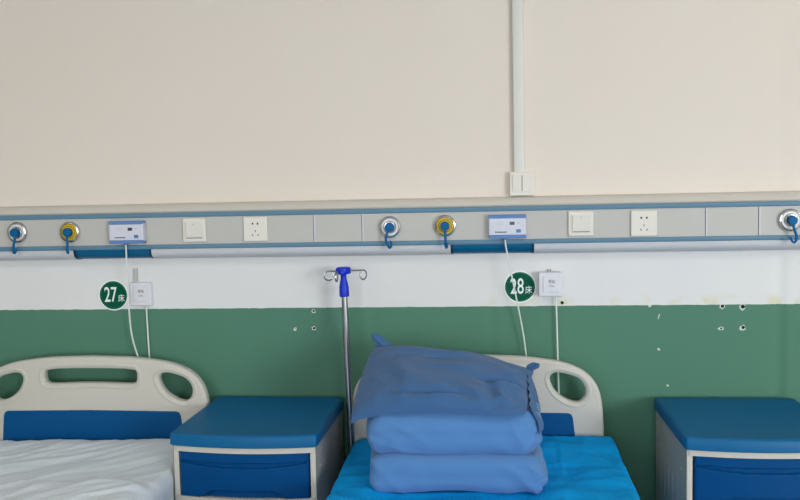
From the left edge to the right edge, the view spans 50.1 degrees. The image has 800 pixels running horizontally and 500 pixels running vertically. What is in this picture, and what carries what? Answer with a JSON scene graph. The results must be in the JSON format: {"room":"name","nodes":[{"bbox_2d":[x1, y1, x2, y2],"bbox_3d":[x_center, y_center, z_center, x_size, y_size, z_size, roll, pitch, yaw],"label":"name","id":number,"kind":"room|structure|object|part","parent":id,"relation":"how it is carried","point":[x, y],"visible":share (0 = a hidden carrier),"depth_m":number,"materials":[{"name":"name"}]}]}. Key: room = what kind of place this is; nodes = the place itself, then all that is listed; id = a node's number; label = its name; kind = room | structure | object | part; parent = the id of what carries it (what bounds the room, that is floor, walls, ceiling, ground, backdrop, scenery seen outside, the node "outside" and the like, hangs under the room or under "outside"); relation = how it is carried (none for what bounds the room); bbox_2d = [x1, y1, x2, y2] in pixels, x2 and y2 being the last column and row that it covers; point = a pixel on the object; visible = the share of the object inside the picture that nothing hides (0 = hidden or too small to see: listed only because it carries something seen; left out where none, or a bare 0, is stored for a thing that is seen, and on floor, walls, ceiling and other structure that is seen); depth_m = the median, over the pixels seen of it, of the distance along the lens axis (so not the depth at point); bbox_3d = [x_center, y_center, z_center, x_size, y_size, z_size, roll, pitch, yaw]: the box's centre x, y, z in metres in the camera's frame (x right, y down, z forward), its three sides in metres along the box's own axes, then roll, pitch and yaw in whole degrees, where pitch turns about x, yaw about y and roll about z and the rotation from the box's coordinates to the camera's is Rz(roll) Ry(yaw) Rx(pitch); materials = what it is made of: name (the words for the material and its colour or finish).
{"room":"hospital room","nodes":[
{"label":"hospital room","id":0,"kind":"room"},
{"bbox_2d":[0,0,799,499],"bbox_3d":[1.106,-0.188,3.124,12.400,2.950,0.121,-1,5,6],"label":"wall","id":1,"kind":"structure","parent":0,"point":[103,102],"depth_m":3.16,"materials":[{"name":"paint"}]},
{"bbox_2d":[99,280,127,310],"bbox_3d":[-1.107,0.175,3.305,0.120,0.120,0.004,-1,5,6],"label":"number sign","id":2,"kind":"object","parent":1,"relation":"attached to","point":[113,294],"visible":0.99,"depth_m":3.30,"materials":[{"name":"green plastic"}]},
{"bbox_2d":[133,268,137,281],"bbox_3d":[-1.015,0.097,3.286,0.014,0.051,0.011,-1,5,6],"label":"conduit","id":3,"kind":"object","parent":1,"relation":"attached to","point":[134,269],"visible":1,"depth_m":3.28,"materials":[{"name":"plastic"}]},
{"bbox_2d":[130,282,153,305],"bbox_3d":[-0.993,0.169,3.281,0.084,0.091,0.028,-1,5,6],"label":"button","id":4,"kind":"object","parent":1,"relation":"attached to","point":[141,293],"visible":1,"depth_m":3.27,"materials":[{"name":"plastic"}]},
{"bbox_3d":[-0.992,0.167,3.270,0.057,0.060,0.005,-1,5,6],"label":"plate","id":5,"kind":"part","parent":4,"relation":"part of","materials":[{"name":"plastic"}]},
{"bbox_2d":[145,306,149,357],"bbox_3d":[-0.965,0.514,3.310,0.014,0.612,0.009,-4,5,-28],"label":"cable","id":6,"kind":"object","parent":4,"relation":"attached to","point":[145,306],"visible":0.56,"depth_m":3.29,"materials":[{"name":"white plastic"}]},
{"bbox_2d":[0,191,799,260],"bbox_3d":[-0.096,-0.082,3.150,5.000,0.208,0.075,-1,5,6],"label":"wall panel","id":7,"kind":"object","parent":1,"relation":"attached to","point":[712,221],"visible":1,"depth_m":3.11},
{"bbox_2d":[7,222,27,253],"bbox_3d":[-1.452,-0.045,3.230,0.079,0.120,0.044,-1,5,6],"label":"outlet","id":8,"kind":"object","parent":7,"relation":"attached to","point":[21,231],"visible":1,"depth_m":3.23,"materials":[{"name":"silver metal"}]},
{"bbox_2d":[59,222,79,253],"bbox_3d":[-1.245,-0.045,3.208,0.079,0.120,0.048,-1,5,6],"label":"outlet","id":9,"kind":"object","parent":7,"relation":"attached to","point":[65,233],"visible":1,"depth_m":3.21,"materials":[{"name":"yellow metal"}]},
{"bbox_2d":[73,249,152,258],"bbox_3d":[-1.081,0.016,3.249,0.305,0.038,0.058,-1,5,6],"label":"lamp","id":10,"kind":"object","parent":7,"relation":"attached to","point":[77,253],"depth_m":3.23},
{"bbox_2d":[108,221,145,356],"bbox_3d":[-1.003,0.332,3.242,0.139,0.887,0.072,-1,5,6],"label":"nurse call device","id":11,"kind":"object","parent":7,"relation":"attached to","point":[120,232],"visible":0.89,"depth_m":3.18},
{"bbox_3d":[-1.018,-0.066,3.177,0.120,0.057,0.002,-1,5,6],"label":"panel","id":12,"kind":"part","parent":11,"relation":"part of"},
{"bbox_3d":[-1.017,-0.067,3.191,0.132,0.082,0.026,-1,5,6],"label":"casing","id":13,"kind":"part","parent":11,"relation":"part of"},
{"bbox_3d":[-0.983,0.371,3.264,0.101,0.805,0.044,-4,5,-29],"label":"cord","id":14,"kind":"part","parent":11,"relation":"part of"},
{"bbox_2d":[182,218,206,241],"bbox_3d":[-0.764,-0.074,3.174,0.088,0.088,0.019,-1,5,6],"label":"light switch","id":15,"kind":"object","parent":7,"relation":"attached to","point":[194,229],"visible":1,"depth_m":3.17,"materials":[{"name":"white plastic"}]},
{"bbox_2d":[243,217,267,240],"bbox_3d":[-0.533,-0.077,3.155,0.090,0.090,0.011,-1,5,6],"label":"power socket","id":16,"kind":"object","parent":7,"relation":"attached to","point":[255,228],"visible":1,"depth_m":3.15,"materials":[{"name":"white plastic"}]},
{"bbox_2d":[379,216,400,248],"bbox_3d":[-0.037,-0.063,3.092,0.079,0.117,0.045,-1,5,6],"label":"outlet","id":17,"kind":"object","parent":7,"relation":"attached to","point":[387,224],"visible":1,"depth_m":3.10,"materials":[{"name":"silver metal"}]},
{"bbox_2d":[434,215,455,248],"bbox_3d":[0.162,-0.065,3.071,0.079,0.120,0.048,-1,5,6],"label":"outlet","id":18,"kind":"object","parent":7,"relation":"attached to","point":[442,228],"visible":1,"depth_m":3.08,"materials":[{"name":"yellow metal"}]},
{"bbox_2d":[450,244,533,253],"bbox_3d":[0.335,-0.004,3.111,0.300,0.038,0.058,-1,5,6],"label":"lamp","id":19,"kind":"object","parent":7,"relation":"attached to","point":[454,248],"depth_m":3.09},
{"bbox_2d":[489,214,526,355],"bbox_3d":[0.409,0.313,3.104,0.162,0.885,0.071,-1,5,6],"label":"nurse call device","id":20,"kind":"object","parent":7,"relation":"attached to","point":[510,225],"visible":0.88,"depth_m":3.04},
{"bbox_3d":[0.382,-0.083,3.041,0.120,0.057,0.002,-1,5,6],"label":"panel","id":21,"kind":"part","parent":20,"relation":"part of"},
{"bbox_3d":[0.383,-0.085,3.054,0.132,0.082,0.026,-1,5,6],"label":"casing","id":22,"kind":"part","parent":20,"relation":"part of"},
{"bbox_3d":[0.436,0.353,3.115,0.120,0.803,0.021,-3,5,-25],"label":"cord","id":23,"kind":"part","parent":20,"relation":"part of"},
{"bbox_2d":[568,211,592,235],"bbox_3d":[0.642,-0.094,3.037,0.088,0.088,0.019,-1,5,6],"label":"light switch","id":24,"kind":"object","parent":7,"relation":"attached to","point":[580,223],"visible":1,"depth_m":3.03,"materials":[{"name":"white plastic"}]},
{"bbox_2d":[631,210,656,235],"bbox_3d":[0.861,-0.094,3.019,0.090,0.090,0.011,-1,5,6],"label":"power socket","id":25,"kind":"object","parent":7,"relation":"attached to","point":[643,223],"visible":1,"depth_m":3.01,"materials":[{"name":"white plastic"}]},
{"bbox_2d":[778,209,799,243],"bbox_3d":[1.354,-0.083,2.956,0.079,0.119,0.045,-1,5,6],"label":"outlet","id":26,"kind":"object","parent":7,"relation":"attached to","point":[784,220],"visible":1,"depth_m":2.96,"materials":[{"name":"silver metal"}]},
{"bbox_2d":[511,0,524,171],"bbox_3d":[0.418,-0.964,3.056,0.041,1.364,0.023,-1,5,6],"label":"cable conduit","id":27,"kind":"object","parent":1,"relation":"attached to","point":[516,5],"visible":1,"depth_m":3.08,"materials":[{"name":"plastic"}]},
{"bbox_2d":[504,271,535,302],"bbox_3d":[0.442,0.136,3.153,0.120,0.120,0.004,-1,5,6],"label":"number sign","id":28,"kind":"object","parent":1,"relation":"attached to","point":[524,282],"visible":0.94,"depth_m":3.15,"materials":[{"name":"green plastic"}]},
{"bbox_2d":[509,172,533,195],"bbox_3d":[0.442,-0.241,3.106,0.088,0.086,0.036,-1,5,6],"label":"double switch","id":29,"kind":"object","parent":1,"relation":"attached to","point":[520,183],"visible":1,"depth_m":3.09,"materials":[{"name":"white plastic"}]},
{"bbox_3d":[0.441,-0.241,3.093,0.071,0.064,0.002,-1,5,6],"label":"switch frame","id":30,"kind":"part","parent":29,"relation":"part of","materials":[{"name":"white plastic"}]},
{"bbox_2d":[538,269,561,296],"bbox_3d":[0.546,0.119,3.116,0.084,0.096,0.054,-1,5,6],"label":"switch","id":31,"kind":"object","parent":1,"relation":"attached to","point":[549,282],"visible":1,"depth_m":3.09,"materials":[{"name":"plastic"}]},
{"bbox_3d":[0.546,0.123,3.092,0.057,0.058,0.005,-1,5,6],"label":"plate","id":32,"kind":"part","parent":31,"relation":"part of","materials":[{"name":"plastic"}]},
{"bbox_2d":[555,296,559,393],"bbox_3d":[0.582,0.476,3.150,0.014,0.645,0.007,-2,5,-12],"label":"cable","id":33,"kind":"object","parent":31,"relation":"attached to","point":[555,296],"visible":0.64,"depth_m":3.13,"materials":[{"name":"white plastic"}]},
{"bbox_3d":[0.775,1.640,-0.534,12.640,0.100,7.740,-1,5,6],"label":"floor","id":34,"kind":"structure","parent":0,"visible":0},
{"bbox_2d":[0,355,209,440],"bbox_3d":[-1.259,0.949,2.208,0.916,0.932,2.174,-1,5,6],"label":"headboard","id":35,"kind":"object","parent":34,"relation":"on","point":[42,409],"visible":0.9,"depth_m":3.22,"materials":[{"name":"beige plastic"}]},
{"bbox_2d":[0,439,174,499],"bbox_3d":[-1.255,1.007,2.236,0.914,0.518,2.015,-1,5,6],"label":"sheet","id":36,"kind":"object","parent":35,"relation":"on","point":[50,469],"visible":0.73,"depth_m":2.85,"materials":[{"name":"white fabric"}]},
{"bbox_3d":[-1.162,0.707,3.234,0.732,0.208,0.008,-1,5,6],"label":"blue panel","id":37,"kind":"part","parent":35,"relation":"part of","materials":[{"name":"plastic"}]},
{"bbox_2d":[170,396,343,499],"bbox_3d":[-0.475,0.954,3.020,0.491,0.760,0.515,-1,5,7],"label":"bedside cabinet","id":38,"kind":"object","parent":34,"relation":"on","point":[234,447],"visible":0.98,"depth_m":2.78,"materials":[{"name":"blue plastic"}]},
{"bbox_3d":[-0.508,0.729,2.774,0.434,0.150,0.036,-1,5,7],"label":"drawer","id":39,"kind":"part","parent":38,"relation":"part of","materials":[{"name":"blue plastic"}]},
{"bbox_3d":[-0.236,0.916,3.006,0.004,0.617,0.469,-1,5,7],"label":"panel","id":40,"kind":"part","parent":38,"relation":"part of","materials":[{"name":"grey plastic"}]},
{"bbox_2d":[352,354,603,442],"bbox_3d":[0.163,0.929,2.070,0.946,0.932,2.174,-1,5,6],"label":"headboard","id":41,"kind":"object","parent":34,"relation":"on","point":[561,415],"visible":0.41,"depth_m":3.05,"materials":[{"name":"plastic"}]},
{"bbox_2d":[323,267,366,453],"bbox_3d":[-0.186,0.499,3.112,0.145,0.879,0.080,-3,5,-24],"label":"pole","id":42,"kind":"object","parent":41,"relation":"attached to","point":[342,271],"visible":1,"depth_m":3.09,"materials":[{"name":"metal"}]},
{"bbox_2d":[326,435,639,499],"bbox_3d":[0.203,0.977,2.094,0.942,0.494,2.015,-1,5,6],"label":"sheet","id":43,"kind":"object","parent":41,"relation":"on","point":[582,467],"visible":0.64,"depth_m":2.66,"materials":[{"name":"blue fabric"}]},
{"bbox_2d":[369,444,547,493],"bbox_3d":[0.191,0.650,2.778,0.550,0.134,0.504,-1,5,6],"label":"quilt","id":44,"kind":"object","parent":43,"relation":"on","point":[393,471],"visible":0.44,"depth_m":2.54,"materials":[{"name":"fabric"}]},
{"bbox_2d":[366,399,542,454],"bbox_3d":[0.175,0.523,2.769,0.557,0.169,0.508,-1,5,6],"label":"quilt","id":45,"kind":"object","parent":44,"relation":"on","point":[423,433],"visible":0.44,"depth_m":2.53,"materials":[{"name":"fabric"}]},
{"bbox_2d":[351,333,543,433],"bbox_3d":[0.152,0.413,2.672,0.585,0.253,0.365,-1,5,6],"label":"pillow","id":46,"kind":"object","parent":45,"relation":"on","point":[394,379],"visible":1,"depth_m":2.59,"materials":[{"name":"fabric"}]},
{"bbox_3d":[0.274,0.687,3.094,0.732,0.208,0.008,-1,5,6],"label":"blue panel","id":47,"kind":"part","parent":41,"relation":"part of","materials":[{"name":"plastic"}]},
{"bbox_2d":[654,398,799,499],"bbox_3d":[1.150,0.930,2.862,0.491,0.760,0.515,-1,5,6],"label":"base cabinet","id":48,"kind":"object","parent":34,"relation":"on","point":[707,448],"visible":1,"depth_m":2.65,"materials":[{"name":"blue plastic"}]},
{"bbox_3d":[0.912,0.899,2.899,0.004,0.617,0.469,-1,5,6],"label":"panel","id":49,"kind":"part","parent":48,"relation":"part of","materials":[{"name":"grey plastic"}]},
{"bbox_3d":[1.123,0.706,2.615,0.434,0.150,0.036,-1,5,6],"label":"drawer","id":50,"kind":"part","parent":48,"relation":"part of","materials":[{"name":"blue plastic"}]}
]}

